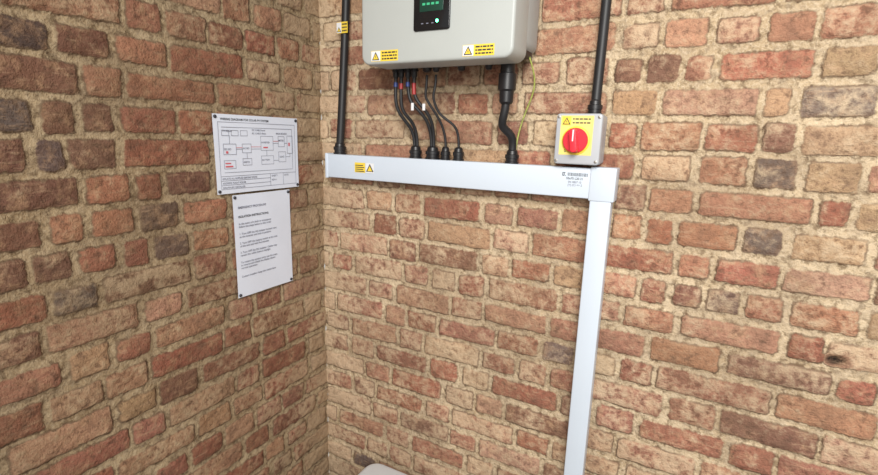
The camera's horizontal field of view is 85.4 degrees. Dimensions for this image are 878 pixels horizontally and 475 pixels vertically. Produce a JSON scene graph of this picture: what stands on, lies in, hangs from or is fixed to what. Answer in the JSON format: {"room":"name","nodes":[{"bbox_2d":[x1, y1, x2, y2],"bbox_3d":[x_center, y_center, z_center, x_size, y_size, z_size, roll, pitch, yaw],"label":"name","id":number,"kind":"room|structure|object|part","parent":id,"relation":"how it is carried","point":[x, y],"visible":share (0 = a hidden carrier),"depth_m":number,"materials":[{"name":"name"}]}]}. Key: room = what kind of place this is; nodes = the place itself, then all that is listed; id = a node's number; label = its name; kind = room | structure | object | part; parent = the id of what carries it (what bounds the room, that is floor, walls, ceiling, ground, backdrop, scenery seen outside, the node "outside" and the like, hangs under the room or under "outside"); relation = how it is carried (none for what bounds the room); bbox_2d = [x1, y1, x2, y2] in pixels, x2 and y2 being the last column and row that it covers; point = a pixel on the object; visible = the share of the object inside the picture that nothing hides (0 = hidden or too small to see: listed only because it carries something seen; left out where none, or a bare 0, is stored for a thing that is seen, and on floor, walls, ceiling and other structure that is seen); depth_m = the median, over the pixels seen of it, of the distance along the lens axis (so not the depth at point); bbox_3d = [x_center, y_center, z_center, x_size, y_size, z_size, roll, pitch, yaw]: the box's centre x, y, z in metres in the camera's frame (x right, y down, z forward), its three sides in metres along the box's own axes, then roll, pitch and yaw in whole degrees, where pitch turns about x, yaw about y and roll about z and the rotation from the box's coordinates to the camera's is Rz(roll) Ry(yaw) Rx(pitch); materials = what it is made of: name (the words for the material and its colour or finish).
{"room":"electrical utility room","nodes":[
{"label":"electrical utility room","id":0,"kind":"room"},
{"bbox_2d":[0,0,329,474],"bbox_3d":[-0.876,0.096,0.794,0.014,2.625,2.000,8,13,27],"label":"wall","id":1,"kind":"structure","parent":0,"point":[107,154],"depth_m":1.13,"materials":[{"name":"brick"}]},
{"bbox_2d":[212,113,298,194],"bbox_3d":[-0.514,-0.241,1.371,0.005,0.210,0.297,8,13,27],"label":"sheet","id":2,"kind":"object","parent":1,"relation":"attached to","point":[253,153],"visible":1,"depth_m":1.35,"materials":[{"name":"paper"}]},
{"bbox_2d":[232,189,292,297],"bbox_3d":[-0.520,0.013,1.427,0.005,0.297,0.210,8,13,27],"label":"instruction sheet","id":3,"kind":"object","parent":1,"relation":"attached to","point":[262,225],"visible":1,"depth_m":1.42,"materials":[{"name":"paper"}]},
{"bbox_2d":[319,0,877,474],"bbox_3d":[0.740,0.087,1.060,2.600,2.625,0.021,8,13,27],"label":"wall","id":4,"kind":"structure","parent":0,"point":[742,135],"depth_m":1.18,"materials":[{"name":"brick"}]},
{"bbox_2d":[336,0,349,142],"bbox_3d":[-0.286,-0.786,1.418,0.059,1.021,0.032,4,12,11],"label":"cable","id":5,"kind":"object","parent":4,"relation":"attached to","point":[343,26],"visible":0.97,"depth_m":1.47,"materials":[{"name":"plastic"}]},
{"bbox_3d":[-0.304,-0.637,1.445,0.018,0.029,0.001,8,13,27],"label":"cable label panel","id":6,"kind":"part","parent":5,"relation":"part of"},
{"bbox_2d":[362,0,539,103],"bbox_3d":[0.030,-0.678,1.176,0.416,0.672,0.194,8,13,27],"label":"inverter","id":7,"kind":"object","parent":4,"relation":"attached to","point":[401,36],"visible":1,"depth_m":1.13,"materials":[{"name":"metal"}]},
{"bbox_3d":[-0.162,-0.464,1.217,0.028,0.024,0.001,8,13,27],"label":"warning label panel","id":8,"kind":"part","parent":7,"relation":"part of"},
{"bbox_3d":[-0.016,-0.576,1.114,0.098,0.170,0.005,8,13,27],"label":"display panel","id":9,"kind":"part","parent":7,"relation":"part of","materials":[{"name":"black plastic"}]},
{"bbox_2d":[394,75,516,149],"bbox_3d":[0.038,-0.338,1.292,0.355,0.195,0.072,8,13,27],"label":"cable bundle","id":10,"kind":"object","parent":7,"relation":"attached to","point":[503,127],"visible":1,"depth_m":1.32,"materials":[{"name":"black rubber"}]},
{"bbox_3d":[0.067,-0.431,1.097,0.027,0.023,0.001,8,13,27],"label":"warning label panel","id":11,"kind":"part","parent":7,"relation":"part of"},
{"bbox_2d":[516,58,534,148],"bbox_3d":[0.224,-0.343,1.218,0.034,0.246,0.040,-2,12,-17],"label":"earth wire","id":12,"kind":"object","parent":7,"relation":"attached to","point":[529,58],"visible":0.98,"depth_m":1.22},
{"bbox_3d":[0.047,-0.471,1.245,0.383,0.015,0.072,8,13,27],"label":"connector plate","id":13,"kind":"part","parent":7,"relation":"part of","materials":[{"name":"black plastic"}]},
{"bbox_2d":[325,143,619,474],"bbox_3d":[0.017,0.468,1.489,0.892,1.476,0.052,8,13,27],"label":"cable trunking","id":14,"kind":"object","parent":4,"relation":"attached to","point":[599,185],"visible":1,"depth_m":1.25,"materials":[{"name":"white plastic"}]},
{"bbox_3d":[0.017,-0.181,1.342,0.857,0.074,0.012,8,13,27],"label":"trunking lid","id":15,"kind":"part","parent":14,"relation":"part of","materials":[{"name":"white plastic"}]},
{"bbox_3d":[0.372,0.574,1.293,0.050,1.370,0.012,8,13,27],"label":"drop lid","id":16,"kind":"part","parent":14,"relation":"part of","materials":[{"name":"white plastic"}]},
{"bbox_2d":[554,99,607,164],"bbox_3d":[0.337,-0.253,1.137,0.106,0.153,0.112,8,13,27],"label":"switch","id":17,"kind":"object","parent":4,"relation":"attached to","point":[580,138],"visible":1,"depth_m":1.12,"materials":[{"name":"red plastic"}]},
{"bbox_3d":[0.303,-0.276,1.127,0.020,0.020,0.001,8,13,27],"label":"isolator label panel","id":18,"kind":"part","parent":17,"relation":"part of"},
{"bbox_3d":[0.313,-0.226,1.106,0.016,0.054,0.024,-1,9,29],"label":"dial handle","id":19,"kind":"part","parent":17,"relation":"part of","materials":[{"name":"red plastic"}]},
{"bbox_3d":[0.323,-0.241,1.123,0.076,0.091,0.001,8,13,27],"label":"yellow plate","id":20,"kind":"part","parent":17,"relation":"part of","materials":[{"name":"yellow plastic"}]},
{"bbox_2d":[591,0,611,99],"bbox_3d":[0.393,-0.749,1.050,0.030,0.902,0.036,8,13,27],"label":"cable","id":21,"kind":"object","parent":4,"relation":"attached to","point":[605,10],"visible":0.97,"depth_m":1.11,"materials":[{"name":"black plastic"}]},
{"label":"floor","id":22,"kind":"structure","parent":0,"visible":0},
{"bbox_2d":[358,463,406,474],"bbox_3d":[-0.095,1.031,1.531,0.468,0.410,0.240,8,13,27],"label":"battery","id":23,"kind":"object","parent":22,"relation":"on","point":[373,469],"visible":1,"depth_m":1.64,"materials":[{"name":"white plastic"}]}
]}

